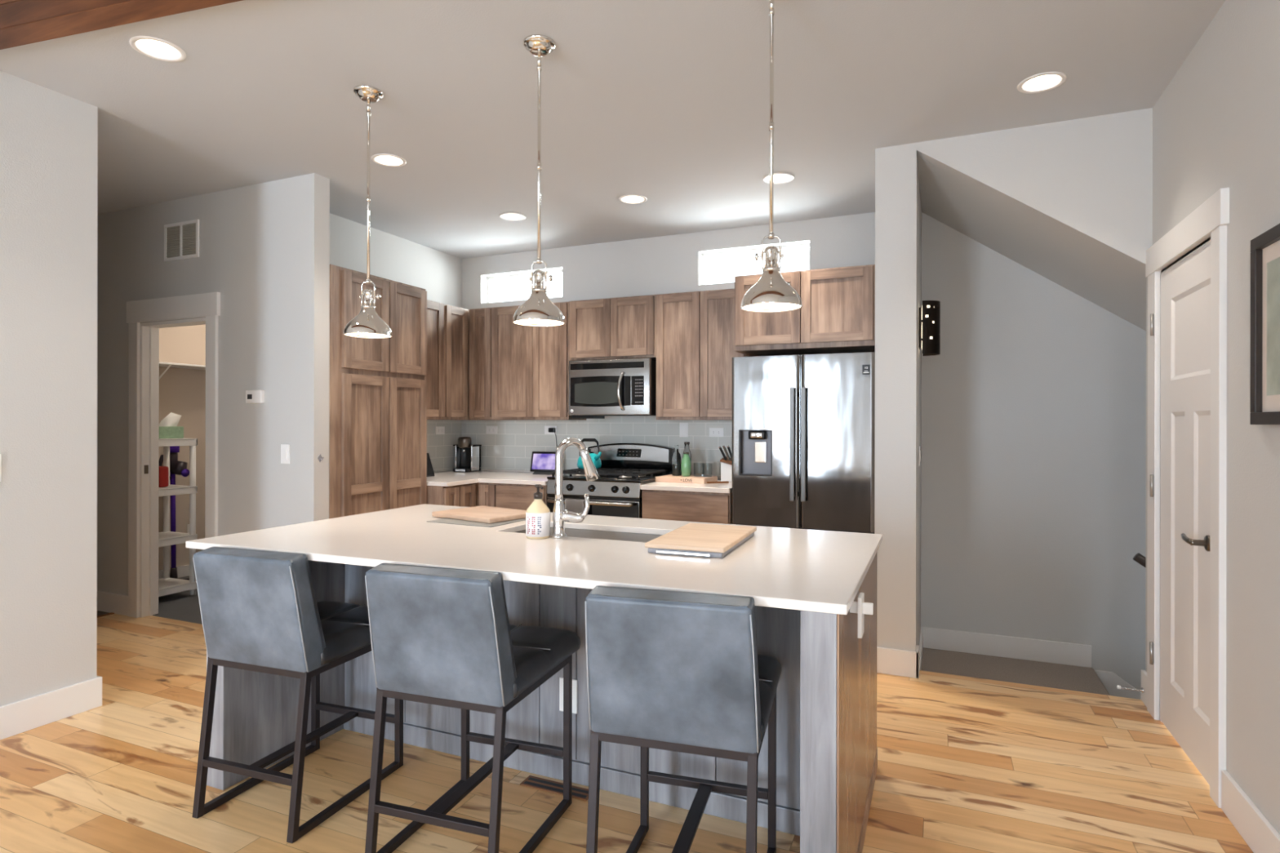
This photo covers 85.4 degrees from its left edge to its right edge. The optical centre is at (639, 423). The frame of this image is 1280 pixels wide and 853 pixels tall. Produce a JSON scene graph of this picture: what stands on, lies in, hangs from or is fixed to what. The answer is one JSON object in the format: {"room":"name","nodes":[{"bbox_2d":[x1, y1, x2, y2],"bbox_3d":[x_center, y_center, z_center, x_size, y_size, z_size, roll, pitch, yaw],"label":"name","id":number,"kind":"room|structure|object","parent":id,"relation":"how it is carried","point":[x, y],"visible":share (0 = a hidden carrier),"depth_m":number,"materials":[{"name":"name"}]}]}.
{"room":"kitchen","nodes":[
{"label":"kitchen","id":0,"kind":"room"},
{"bbox_2d":[0,71,97,706],"bbox_3d":[-5.469,-0.083,1.158,3.637,2.839,6.204,0,0,23],"label":"wall","id":1,"kind":"structure","parent":0,"point":[49,138],"depth_m":3.10,"materials":[{"name":"grey paint"}]},
{"bbox_2d":[0,675,102,739],"bbox_3d":[-3.850,1.270,0.469,0.146,0.138,6.220,0,0,23],"label":"baseboard","id":2,"kind":"structure","parent":1,"relation":"attached to","point":[16,717],"depth_m":3.10,"materials":[{"name":"white wood"}]},
{"bbox_2d":[158,324,205,569],"bbox_3d":[-2.979,-0.079,5.883,1.915,2.839,2.147,0,0,23],"label":"wall","id":3,"kind":"structure","parent":0,"point":[182,391],"depth_m":5.92,"materials":[{"name":"beige paint"}]},
{"bbox_2d":[158,564,189,578],"bbox_3d":[-3.762,1.274,6.169,0.016,0.130,2.040,0,0,23],"label":"baseboard","id":4,"kind":"structure","parent":3,"relation":"attached to","point":[182,571],"depth_m":5.87,"materials":[{"name":"white"}]},
{"bbox_2d":[159,361,205,379],"bbox_3d":[-3.603,-0.369,6.173,0.301,0.226,1.890,0,0,23],"label":"wall shelf","id":5,"kind":"object","parent":3,"relation":"attached to","point":[163,364],"visible":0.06,"depth_m":5.66,"materials":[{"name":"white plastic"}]},
{"bbox_2d":[97,173,329,595],"bbox_3d":[-3.705,0.420,4.965,3.870,3.839,0.113,0,0,23],"label":"wall","id":6,"kind":"structure","parent":0,"point":[283,225],"depth_m":4.38,"materials":[{"name":"grey paint"}]},
{"bbox_2d":[97,591,128,616],"bbox_3d":[-3.686,1.271,4.886,3.770,0.138,0.016,0,0,23],"label":"baseboard","id":7,"kind":"structure","parent":6,"relation":"attached to","point":[116,603],"depth_m":4.89,"materials":[{"name":"white wood"}]},
{"bbox_2d":[126,292,220,617],"bbox_3d":[-3.117,0.248,4.699,0.930,2.185,0.137,0,0,23],"label":"trim","id":8,"kind":"structure","parent":6,"relation":"attached to","point":[144,338],"depth_m":4.79,"materials":[{"name":"white wood"}]},
{"bbox_2d":[164,219,199,262],"bbox_3d":[-3.050,-1.214,4.617,0.342,0.246,0.012,0,0,23],"label":"air vent","id":9,"kind":"object","parent":6,"relation":"in","point":[181,239],"visible":1,"depth_m":4.61,"materials":[{"name":"white plastic"}]},
{"bbox_2d":[245,390,264,403],"bbox_3d":[-2.400,-0.166,4.326,0.140,0.080,0.029,0,0,23],"label":"thermostat","id":10,"kind":"object","parent":6,"relation":"attached to","point":[251,396],"visible":1,"depth_m":4.31,"materials":[{"name":"white plastic"}]},
{"bbox_2d":[280,444,289,463],"bbox_3d":[-2.167,0.187,4.236,0.072,0.118,0.010,0,0,23],"label":"light switch","id":11,"kind":"object","parent":6,"relation":"attached to","point":[285,448],"visible":1,"depth_m":4.23,"materials":[{"name":"white plastic"}]},
{"bbox_2d":[329,213,462,420],"bbox_3d":[-2.073,-0.077,5.415,0.120,2.839,2.002,0,0,23],"label":"wall","id":12,"kind":"structure","parent":0,"point":[392,257],"depth_m":5.56,"materials":[{"name":"grey paint"}]},
{"bbox_2d":[426,299,444,419],"bbox_3d":[-1.821,-0.499,5.437,0.321,0.940,0.504,0,0,23],"label":"upper cabinet","id":13,"kind":"object","parent":12,"relation":"attached to","point":[435,310],"visible":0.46,"depth_m":5.51,"materials":[{"name":"brown wood"}]},
{"bbox_2d":[426,420,462,472],"bbox_3d":[-1.844,0.198,5.783,0.010,0.450,1.122,0,0,23],"label":"tile backsplash","id":14,"kind":"structure","parent":12,"relation":"attached to","point":[440,447],"depth_m":6.06,"materials":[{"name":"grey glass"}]},
{"bbox_2d":[440,303,472,420],"bbox_3d":[-1.597,-0.499,5.957,0.321,0.940,0.625,0,0,23],"label":"upper cabinet","id":15,"kind":"object","parent":12,"relation":"attached to","point":[456,319],"visible":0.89,"depth_m":5.75,"materials":[{"name":"brown wood"}]},
{"bbox_2d":[0,0,1225,258],"bbox_3d":[-1.682,-1.576,1.272,10.500,0.160,9.605,0,0,23],"label":"ceiling","id":16,"kind":"structure","parent":0,"point":[666,103],"depth_m":3.16,"materials":[{"name":"grey paint"}]},
{"bbox_2d":[0,0,243,49],"bbox_3d":[-0.782,-1.474,2.061,4.300,0.041,0.313,0,0,16],"label":"beam","id":17,"kind":"structure","parent":16,"relation":"attached to","point":[22,22],"depth_m":2.47,"materials":[{"name":"brown wood"}]},
{"bbox_2d":[128,35,186,62],"bbox_3d":[-1.924,-1.536,2.773,0.188,0.092,0.188,0,0,23],"label":"recessed light","id":18,"kind":"object","parent":16,"relation":"in","point":[153,47],"visible":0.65,"depth_m":2.81,"materials":[{"name":"white plastic"}]},
{"bbox_2d":[342,84,392,338],"bbox_3d":[-1.226,-0.945,3.132,0.207,1.100,0.207,0,0,6],"label":"pendant light","id":19,"kind":"object","parent":16,"relation":"hanging from","point":[367,323],"visible":1,"depth_m":3.12,"materials":[{"name":"silver metal"}]},
{"bbox_2d":[346,333,387,336],"bbox_3d":[-1.227,-0.406,3.132,0.196,0.002,0.196,0,0,29],"label":"diffuser","id":20,"kind":"object","parent":19,"relation":"attached to","point":[348,334],"depth_m":3.16,"materials":[{"name":"beige glass"}]},
{"bbox_2d":[360,288,375,309],"bbox_3d":[-1.227,-0.559,3.132,0.061,0.090,0.061,0,0,29],"label":"socket","id":21,"kind":"object","parent":19,"relation":"attached to","point":[369,295],"depth_m":3.11,"materials":[{"name":"silver metal"}]},
{"bbox_2d":[371,153,406,166],"bbox_3d":[-1.426,-1.535,3.942,0.188,0.092,0.188,0,0,23],"label":"recessed light","id":22,"kind":"object","parent":16,"relation":"in","point":[384,159],"visible":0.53,"depth_m":3.99,"materials":[{"name":"beige plastic"}]},
{"bbox_2d":[499,212,525,220],"bbox_3d":[-0.920,-1.534,5.013,0.188,0.092,0.188,0,0,23],"label":"recessed light","id":23,"kind":"object","parent":16,"relation":"in","point":[508,215],"visible":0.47,"depth_m":5.07,"materials":[{"name":"beige plastic"}]},
{"bbox_2d":[511,34,564,326],"bbox_3d":[-0.397,-0.944,2.730,0.207,1.100,0.207,0,0,15],"label":"pendant light","id":24,"kind":"object","parent":16,"relation":"hanging from","point":[538,310],"visible":1,"depth_m":2.71,"materials":[{"name":"silver metal"}]},
{"bbox_2d":[515,319,562,324],"bbox_3d":[-0.398,-0.405,2.730,0.196,0.002,0.196,0,0,-17],"label":"diffuser","id":25,"kind":"object","parent":24,"relation":"attached to","point":[517,321],"depth_m":2.75,"materials":[{"name":"beige glass"}]},
{"bbox_2d":[531,269,546,292],"bbox_3d":[-0.397,-0.558,2.730,0.061,0.090,0.061,0,0,37],"label":"socket","id":26,"kind":"object","parent":24,"relation":"attached to","point":[538,275],"depth_m":2.71,"materials":[{"name":"silver metal"}]},
{"bbox_2d":[618,194,647,204],"bbox_3d":[-0.047,-1.533,4.621,0.188,0.092,0.188,0,0,23],"label":"recessed light","id":27,"kind":"object","parent":16,"relation":"in","point":[631,198],"visible":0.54,"depth_m":4.68,"materials":[{"name":"beige"}]},
{"bbox_2d":[740,0,802,312],"bbox_3d":[0.447,-0.942,2.357,0.207,1.100,0.207,0,0,9],"label":"pendant light","id":28,"kind":"object","parent":16,"relation":"hanging from","point":[771,293],"visible":1,"depth_m":2.35,"materials":[{"name":"silver metal"}]},
{"bbox_2d":[761,245,781,272],"bbox_3d":[0.446,-0.556,2.357,0.061,0.090,0.061,0,0,31],"label":"socket","id":29,"kind":"object","parent":28,"relation":"attached to","point":[771,264],"depth_m":2.34,"materials":[{"name":"silver metal"}]},
{"bbox_2d":[743,302,799,309],"bbox_3d":[0.446,-0.404,2.357,0.196,0.002,0.196,0,0,31],"label":"diffuser","id":30,"kind":"object","parent":28,"relation":"attached to","point":[746,305],"depth_m":2.38,"materials":[{"name":"beige glass"}]},
{"bbox_2d":[763,172,794,184],"bbox_3d":[0.844,-1.531,4.221,0.188,0.092,0.188,0,0,23],"label":"recessed light","id":31,"kind":"object","parent":16,"relation":"in","point":[778,178],"visible":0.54,"depth_m":4.27,"materials":[{"name":"beige"}]},
{"bbox_2d":[1017,71,1066,93],"bbox_3d":[1.756,-1.530,3.033,0.188,0.092,0.188,0,0,23],"label":"recessed light","id":32,"kind":"object","parent":16,"relation":"in","point":[1044,82],"visible":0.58,"depth_m":3.08,"materials":[{"name":"beige plastic"}]},
{"bbox_2d":[0,588,1253,852],"bbox_3d":[-2.686,1.401,1.699,8.326,0.120,9.600,0,0,23],"label":"floor","id":33,"kind":"structure","parent":0,"point":[966,764],"depth_m":2.57,"materials":[{"name":"brown wood"}]},
{"bbox_2d":[158,445,189,580],"bbox_3d":[-3.826,0.756,5.728,0.126,1.166,0.291,0,0,23],"label":"stick vacuum","id":34,"kind":"object","parent":33,"relation":"on","point":[176,468],"visible":0.54,"depth_m":5.70,"materials":[{"name":"purple plastic"}]},
{"bbox_2d":[158,438,197,596],"bbox_3d":[-3.710,0.729,5.295,0.360,1.222,0.435,0,0,23],"label":"rack","id":35,"kind":"object","parent":33,"relation":"on","point":[167,585],"visible":0.44,"depth_m":5.39,"materials":[{"name":"white"}]},
{"bbox_2d":[158,466,168,487],"bbox_3d":[-3.692,0.409,5.335,0.120,0.160,0.073,0,0,23],"label":"container","id":36,"kind":"object","parent":35,"relation":"on","point":[163,471],"visible":0.63,"depth_m":5.30,"materials":[{"name":"red"}]},
{"bbox_2d":[159,412,183,438],"bbox_3d":[-3.675,0.016,5.362,0.120,0.202,0.225,0,0,23],"label":"tissue box","id":37,"kind":"object","parent":35,"relation":"on","point":[168,428],"visible":0.6,"depth_m":5.37,"materials":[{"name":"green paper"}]},
{"bbox_2d":[158,484,197,496],"bbox_3d":[-3.710,0.517,5.295,0.360,0.055,0.435,0,0,23],"label":"shelf","id":38,"kind":"object","parent":35,"relation":"attached to","point":[171,490],"depth_m":5.31,"materials":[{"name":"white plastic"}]},
{"bbox_2d":[158,531,197,546],"bbox_3d":[-3.711,0.892,5.295,0.360,0.055,0.435,0,0,23],"label":"shelf","id":39,"kind":"object","parent":35,"relation":"attached to","point":[165,538],"depth_m":5.33,"materials":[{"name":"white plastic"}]},
{"bbox_2d":[158,577,197,596],"bbox_3d":[-3.711,1.262,5.295,0.360,0.055,0.435,0,0,23],"label":"shelf","id":40,"kind":"object","parent":35,"relation":"attached to","point":[166,586],"depth_m":5.34,"materials":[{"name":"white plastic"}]},
{"bbox_2d":[159,438,197,446],"bbox_3d":[-3.709,0.145,5.295,0.360,0.055,0.435,0,0,23],"label":"shelf","id":41,"kind":"object","parent":35,"relation":"attached to","point":[162,442],"depth_m":5.29,"materials":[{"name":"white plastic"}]},
{"bbox_2d":[192,546,403,843],"bbox_3d":[-1.220,0.887,2.566,0.462,0.915,0.599,0,0,20],"label":"counter stool","id":42,"kind":"object","parent":33,"relation":"on","point":[260,611],"visible":0.89,"depth_m":2.33,"materials":[{"name":"leather"}]},
{"bbox_2d":[328,264,426,519],"bbox_3d":[-1.975,0.184,4.754,0.579,2.318,0.863,0,0,23],"label":"pantry cabinet","id":43,"kind":"object","parent":33,"relation":"on","point":[378,387],"visible":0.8,"depth_m":4.59,"materials":[{"name":"brown wood"}]},
{"bbox_2d":[426,482,476,506],"bbox_3d":[-1.655,0.899,5.307,0.733,0.889,0.398,0,0,23],"label":"base cabinet","id":44,"kind":"object","parent":33,"relation":"on","point":[465,495],"visible":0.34,"depth_m":5.08,"materials":[{"name":"brown wood"}]},
{"bbox_2d":[364,563,580,852],"bbox_3d":[-0.528,0.888,2.290,0.462,0.915,0.599,0,0,19],"label":"counter stool","id":45,"kind":"object","parent":33,"relation":"on","point":[440,636],"visible":1,"depth_m":2.06,"materials":[{"name":"leather"}]},
{"bbox_2d":[476,482,547,510],"bbox_3d":[-1.162,0.899,5.700,1.328,0.889,0.751,0,0,23],"label":"base cabinet","id":46,"kind":"object","parent":33,"relation":"on","point":[515,496],"visible":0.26,"depth_m":5.22,"materials":[{"name":"brown wood"}]},
{"bbox_2d":[426,469,564,486],"bbox_3d":[-1.235,0.432,5.520,1.335,0.044,1.122,0,0,23],"label":"countertop","id":47,"kind":"structure","parent":46,"relation":"on","point":[447,478],"depth_m":5.38,"materials":[{"name":"stone"}]},
{"bbox_2d":[426,453,435,476],"bbox_3d":[-1.722,0.331,5.506,0.105,0.185,0.184,0,0,23],"label":"smart speaker","id":48,"kind":"object","parent":47,"relation":"on","point":[430,473],"visible":0.3,"depth_m":5.55},
{"bbox_2d":[453,436,481,472],"bbox_3d":[-1.534,0.270,6.099,0.263,0.306,0.197,0,0,23],"label":"coffee maker","id":49,"kind":"object","parent":47,"relation":"on","point":[467,456],"visible":1,"depth_m":6.08,"materials":[{"name":"black plastic"}]},
{"bbox_2d":[529,451,555,475],"bbox_3d":[-0.789,0.330,5.777,0.246,0.189,0.088,0,0,20],"label":"smart display","id":50,"kind":"object","parent":47,"relation":"on","point":[542,462],"visible":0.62,"depth_m":5.76,"materials":[{"name":"black"}]},
{"bbox_2d":[206,551,877,852],"bbox_3d":[-0.338,0.901,2.649,2.277,0.888,1.140,0,0,23],"label":"kitchen island","id":51,"kind":"object","parent":33,"relation":"on","point":[827,751],"visible":0.35,"depth_m":2.52,"materials":[{"name":"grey wood"}]},
{"bbox_2d":[186,503,882,614],"bbox_3d":[-0.338,0.444,2.656,2.320,0.025,1.277,0,0,23],"label":"island countertop","id":52,"kind":"structure","parent":51,"relation":"on","point":[817,571],"depth_m":2.30,"materials":[{"name":"stone"}]},
{"bbox_2d":[426,518,525,527],"bbox_3d":[-0.700,0.429,3.093,0.350,0.004,0.330,0,0,26],"label":"drying mat","id":53,"kind":"object","parent":52,"relation":"on","point":[447,521],"visible":0.49,"depth_m":2.98,"materials":[{"name":"grey fabric"}]},
{"bbox_2d":[431,505,526,523],"bbox_3d":[-0.707,0.415,3.178,0.390,0.022,0.300,0,0,36],"label":"cutting board","id":54,"kind":"object","parent":53,"relation":"on","point":[485,514],"visible":0.8,"depth_m":3.10,"materials":[{"name":"brown wood"}]},
{"bbox_2d":[525,484,550,538],"bbox_3d":[-0.386,0.331,2.628,0.092,0.201,0.092,0,0,23],"label":"soap bottle","id":55,"kind":"object","parent":52,"relation":"on","point":[537,514],"visible":1,"depth_m":2.59,"materials":[{"name":"beige plastic"}]},
{"bbox_2d":[551,437,599,538],"bbox_3d":[-0.237,0.243,2.683,0.148,0.377,0.209,0,0,23],"label":"kitchen faucet","id":56,"kind":"object","parent":52,"relation":"on","point":[560,515],"visible":1,"depth_m":2.62,"materials":[{"name":"silver metal"}]},
{"bbox_2d":[516,527,662,542],"bbox_3d":[-0.172,0.558,2.776,0.764,0.202,0.339,0,0,23],"label":"sink","id":57,"kind":"object","parent":52,"relation":"in","point":[637,537],"visible":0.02,"depth_m":2.93,"materials":[{"name":"silver metal"}]},
{"bbox_2d":[644,523,756,558],"bbox_3d":[0.232,0.415,2.495,0.289,0.034,0.516,0,0,23],"label":"cutting board","id":58,"kind":"object","parent":52,"relation":"on","point":[700,540],"visible":1,"depth_m":2.37,"materials":[{"name":"brown wood"}]},
{"bbox_2d":[559,677,577,713],"bbox_3d":[-0.269,1.020,2.602,0.075,0.125,0.008,0,0,23],"label":"wall outlet","id":59,"kind":"object","parent":51,"relation":"attached to","point":[561,679],"visible":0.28,"depth_m":2.59,"materials":[{"name":"white plastic"}]},
{"bbox_2d":[849,592,873,638],"bbox_3d":[0.594,0.517,1.870,0.051,0.108,0.054,0,0,-17],"label":"fitting","id":60,"kind":"object","parent":51,"relation":"attached to","point":[860,607],"visible":0.87,"depth_m":1.85,"materials":[{"name":"white plastic"}]},
{"bbox_2d":[520,775,588,800],"bbox_3d":[-0.306,1.343,2.558,0.280,0.004,0.070,0,0,23],"label":"floor vent","id":61,"kind":"object","parent":33,"relation":"in","point":[579,793],"visible":0.77,"depth_m":2.56,"materials":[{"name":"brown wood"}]},
{"bbox_2d":[546,442,675,518],"bbox_3d":[-0.211,0.752,5.248,0.746,1.188,0.809,0,0,23],"label":"gas range","id":62,"kind":"object","parent":33,"relation":"on","point":[616,492],"visible":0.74,"depth_m":5.03,"materials":[{"name":"silver metal"}]},
{"bbox_2d":[564,498,585,513],"bbox_3d":[-0.459,0.668,4.931,0.150,0.254,0.045,0,0,23],"label":"dish towel","id":63,"kind":"object","parent":62,"relation":"hanging from","point":[574,505],"visible":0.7,"depth_m":4.91,"materials":[{"name":"grey fabric"}]},
{"bbox_2d":[577,438,601,468],"bbox_3d":[-0.387,0.236,5.438,0.214,0.234,0.194,0,0,9],"label":"tea kettle","id":64,"kind":"object","parent":62,"relation":"on","point":[595,458],"visible":0.73,"depth_m":5.39,"materials":[{"name":"teal metal"}]},
{"bbox_2d":[546,472,669,482],"bbox_3d":[-0.213,0.402,5.241,0.746,0.018,0.650,0,0,23],"label":"cooktop","id":65,"kind":"object","parent":62,"relation":"in","point":[567,477],"depth_m":5.00,"materials":[{"name":"black metal"}]},
{"bbox_2d":[585,585,781,852],"bbox_3d":[0.147,0.890,2.007,0.462,0.915,0.599,0,0,17],"label":"counter stool","id":66,"kind":"object","parent":33,"relation":"on","point":[677,671],"visible":1,"depth_m":1.76,"materials":[{"name":"leather"}]},
{"bbox_2d":[642,489,735,524],"bbox_3d":[0.444,0.902,5.009,0.629,0.889,0.751,0,0,23],"label":"base cabinet","id":67,"kind":"object","parent":33,"relation":"on","point":[674,505],"visible":0.05,"depth_m":4.66,"materials":[{"name":"brown wood"}]},
{"bbox_2d":[640,479,731,493],"bbox_3d":[0.441,0.442,5.002,0.636,0.030,0.748,0,0,23],"label":"countertop","id":68,"kind":"structure","parent":67,"relation":"on","point":[660,486],"depth_m":4.71,"materials":[{"name":"stone"}]},
{"bbox_2d":[655,474,717,484],"bbox_3d":[0.343,0.409,5.099,0.380,0.036,0.281,0,0,26],"label":"serving board","id":69,"kind":"object","parent":68,"relation":"on","point":[666,478],"visible":0.99,"depth_m":5.00,"materials":[{"name":"brown wood"}]},
{"bbox_2d":[671,444,681,475],"bbox_3d":[0.274,0.277,5.178,0.072,0.226,0.072,0,0,23],"label":"glass bottle","id":70,"kind":"object","parent":69,"relation":"on","point":[676,460],"visible":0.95,"depth_m":5.15,"materials":[{"name":"grey"}]},
{"bbox_2d":[680,452,691,476],"bbox_3d":[0.340,0.302,5.112,0.076,0.177,0.076,0,0,23],"label":"glass bottle","id":71,"kind":"object","parent":69,"relation":"on","point":[686,465],"visible":1,"depth_m":5.08,"materials":[{"name":"green glass"}]},
{"bbox_2d":[702,462,712,476],"bbox_3d":[0.491,0.341,5.069,0.076,0.098,0.076,0,0,23],"label":"tumbler","id":72,"kind":"object","parent":69,"relation":"on","point":[706,467],"visible":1,"depth_m":5.04,"materials":[{"name":"clear glass"}]},
{"bbox_2d":[720,456,732,481],"bbox_3d":[0.670,0.337,5.111,0.130,0.180,0.130,0,0,23],"label":"knife block","id":73,"kind":"object","parent":68,"relation":"on","point":[726,465],"visible":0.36,"depth_m":5.06,"materials":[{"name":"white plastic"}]},
{"bbox_2d":[731,351,875,533],"bbox_3d":[1.139,0.450,4.655,0.894,1.756,0.787,0,0,23],"label":"refrigerator","id":74,"kind":"object","parent":33,"relation":"on","point":[803,426],"visible":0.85,"depth_m":4.32,"materials":[{"name":"grey metal"}]},
{"bbox_2d":[748,431,766,439],"bbox_3d":[0.758,0.076,4.474,0.111,0.056,0.052,0,0,23],"label":"control panel","id":75,"kind":"object","parent":74,"relation":"attached to","point":[753,435],"depth_m":4.45,"materials":[{"name":"black"}]},
{"bbox_2d":[462,212,1146,692],"bbox_3d":[1.604,1.129,4.996,7.400,5.239,0.162,0,0,23],"label":"wall","id":76,"kind":"structure","parent":0,"point":[1033,465],"depth_m":4.56,"materials":[{"name":"grey paint"}]},
{"bbox_2d":[469,307,496,420],"bbox_3d":[-1.285,-0.498,5.983,0.232,0.940,0.331,0,0,23],"label":"upper cabinet","id":77,"kind":"object","parent":76,"relation":"attached to","point":[480,319],"visible":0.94,"depth_m":5.84,"materials":[{"name":"brown wood"}]},
{"bbox_2d":[487,270,562,302],"bbox_3d":[-0.997,-1.201,6.170,0.838,0.254,0.045,0,0,23],"label":"window","id":78,"kind":"structure","parent":76,"relation":"in","point":[490,279],"depth_m":6.25,"materials":[{"name":"white plastic"}]},
{"bbox_2d":[491,302,586,420],"bbox_3d":[-0.843,-0.497,5.793,0.726,0.940,0.331,0,0,23],"label":"upper cabinet","id":79,"kind":"object","parent":76,"relation":"attached to","point":[530,364],"visible":0.73,"depth_m":5.64,"materials":[{"name":"brown wood"}]},
{"bbox_2d":[462,416,732,476],"bbox_3d":[-0.341,0.128,5.753,2.774,0.566,0.010,0,0,23],"label":"tile backsplash","id":80,"kind":"structure","parent":76,"relation":"attached to","point":[514,442],"depth_m":5.80,"materials":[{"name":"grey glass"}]},
{"bbox_2d":[679,422,688,436],"bbox_3d":[0.343,0.051,5.448,0.070,0.115,0.010,0,0,23],"label":"light switch","id":81,"kind":"object","parent":80,"relation":"attached to","point":[683,427],"visible":1,"depth_m":5.44,"materials":[{"name":"white plastic"}]},
{"bbox_2d":[709,427,724,436],"bbox_3d":[0.588,0.070,5.343,0.115,0.070,0.008,0,0,23],"label":"wall outlet","id":82,"kind":"object","parent":80,"relation":"attached to","point":[713,432],"visible":1,"depth_m":5.34,"materials":[{"name":"white plastic"}]},
{"bbox_2d":[568,294,656,361],"bbox_3d":[-0.165,-0.733,5.501,0.745,0.473,0.331,0,0,23],"label":"upper cabinet","id":83,"kind":"object","parent":76,"relation":"attached to","point":[619,327],"visible":0.97,"depth_m":5.34,"materials":[{"name":"brown wood"}]},
{"bbox_2d":[568,358,656,418],"bbox_3d":[-0.177,-0.260,5.429,0.686,0.445,0.454,0,0,23],"label":"microwave","id":84,"kind":"object","parent":83,"relation":"attached to","point":[597,388],"visible":0.99,"depth_m":5.26,"materials":[{"name":"silver metal"}]},
{"bbox_2d":[656,288,748,420],"bbox_3d":[0.496,-0.497,5.217,0.691,0.943,0.331,0,0,23],"label":"upper cabinet","id":85,"kind":"object","parent":76,"relation":"attached to","point":[695,330],"visible":0.7,"depth_m":5.08,"materials":[{"name":"brown wood"}]},
{"bbox_2d":[734,264,875,356],"bbox_3d":[1.172,-0.730,4.740,0.907,0.500,0.673,0,0,23],"label":"upper cabinet","id":86,"kind":"object","parent":76,"relation":"attached to","point":[837,314],"visible":0.9,"depth_m":4.42,"materials":[{"name":"brown wood"}]},
{"bbox_2d":[923,626,1091,667],"bbox_3d":[2.391,1.466,4.560,0.979,0.138,0.016,0,0,23],"label":"baseboard","id":87,"kind":"structure","parent":76,"relation":"attached to","point":[1022,648],"depth_m":4.54,"materials":[{"name":"white wood"}]},
{"bbox_2d":[1093,669,1141,699],"bbox_3d":[3.535,2.162,4.067,1.515,1.220,0.016,0,0,23],"label":"trim","id":88,"kind":"structure","parent":76,"relation":"attached to","point":[1110,680],"depth_m":4.31,"materials":[{"name":"white wood"}]},
{"bbox_2d":[875,142,921,651],"bbox_3d":[1.606,0.079,4.273,0.208,3.139,1.190,0,0,23],"label":"wall pillar","id":89,"kind":"structure","parent":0,"point":[898,209],"depth_m":3.73,"materials":[{"name":"grey paint"}]},
{"bbox_2d":[876,626,923,678],"bbox_3d":[1.602,1.372,4.265,0.236,0.323,1.206,0,0,23],"label":"baseboard","id":90,"kind":"structure","parent":89,"relation":"attached to","point":[897,662],"depth_m":3.71,"materials":[{"name":"white wood"}]},
{"bbox_2d":[919,300,940,355],"bbox_3d":[1.741,-0.570,4.172,0.117,0.313,0.170,0,0,23],"label":"wall sconce","id":91,"kind":"object","parent":89,"relation":"attached to","point":[930,311],"visible":1,"depth_m":4.11,"materials":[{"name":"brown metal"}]},
{"bbox_2d":[921,647,1110,695],"bbox_3d":[2.893,2.219,3.784,2.590,1.365,1.068,0,0,23],"label":"floor","id":92,"kind":"structure","parent":0,"point":[1065,677],"depth_m":4.31,"materials":[{"name":"carpet"}]},
{"bbox_2d":[917,157,1146,330],"bbox_3d":[3.195,-0.360,3.640,3.210,2.254,1.072,0,0,23],"label":"sloped ceiling","id":93,"kind":"structure","parent":0,"point":[1099,277],"depth_m":3.97,"materials":[{"name":"grey paint"}]},
{"bbox_2d":[916,107,1152,271],"bbox_3d":[1.967,-1.111,3.528,1.041,0.757,0.105,0,0,23],"label":"wall","id":94,"kind":"structure","parent":0,"point":[1090,179],"depth_m":3.40,"materials":[{"name":"grey paint"}]},
{"bbox_2d":[1145,0,1279,834],"bbox_3d":[0.879,0.428,-0.450,0.120,3.839,8.270,0,0,23],"label":"wall","id":95,"kind":"structure","parent":0,"point":[1216,123],"depth_m":2.32,"materials":[{"name":"grey paint"}]},
{"bbox_2d":[1149,240,1210,785],"bbox_3d":[2.216,0.331,2.861,0.094,2.014,0.727,0,0,23],"label":"door","id":96,"kind":"structure","parent":95,"relation":"in","point":[1185,286],"depth_m":2.81,"materials":[{"name":"white wood"}]},
{"bbox_2d":[1145,187,1229,808],"bbox_3d":[2.275,0.266,2.826,0.146,2.168,0.954,0,0,23],"label":"trim","id":97,"kind":"structure","parent":95,"relation":"attached to","point":[1211,220],"depth_m":2.50,"materials":[{"name":"white wood"}]},
{"bbox_2d":[1141,669,1279,852],"bbox_3d":[0.818,1.273,-0.416,0.016,0.148,8.285,0,0,23],"label":"baseboard","id":98,"kind":"structure","parent":95,"relation":"attached to","point":[1260,836],"depth_m":2.24,"materials":[{"name":"white wood"}]},
{"bbox_2d":[1249,223,1279,424],"bbox_3d":[1.828,-0.285,1.943,0.028,0.578,0.500,0,0,23],"label":"framed picture","id":99,"kind":"object","parent":95,"relation":"attached to","point":[1264,343],"visible":1,"depth_m":2.11,"materials":[{"name":"grey"}]},
{"bbox_2d":[1266,257,1279,395],"bbox_3d":[1.831,-0.285,1.941,0.002,0.402,0.354,0,0,23],"label":"artwork","id":100,"kind":"object","parent":99,"relation":"attached to","point":[1273,263],"depth_m":2.06},
{"bbox_3d":[3.581,1.133,2.954,2.154,5.239,0.120,0,0,23],"label":"staircase","id":101,"kind":"structure","parent":0,"visible":0},
{"bbox_2d":[1133,552,1146,568],"bbox_3d":[3.073,1.105,3.284,1.226,0.888,0.089,0,0,23],"label":"handrail","id":102,"kind":"object","parent":101,"relation":"attached to","point":[1138,557],"visible":0.21,"depth_m":3.52,"materials":[{"name":"grey"}]},
{"label":"outside","id":103,"kind":"structure","parent":0,"visible":0},
{"bbox_3d":[2.924,1.701,9.331,22.000,0.100,8.545,0,0,23],"label":"ground","id":104,"kind":"structure","parent":103,"visible":0},
{"bbox_2d":[492,243,809,302],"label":"window","id":105,"kind":"structure","parent":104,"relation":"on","point":[721,269],"depth_m":9.14,"materials":[{"name":"white glass"}]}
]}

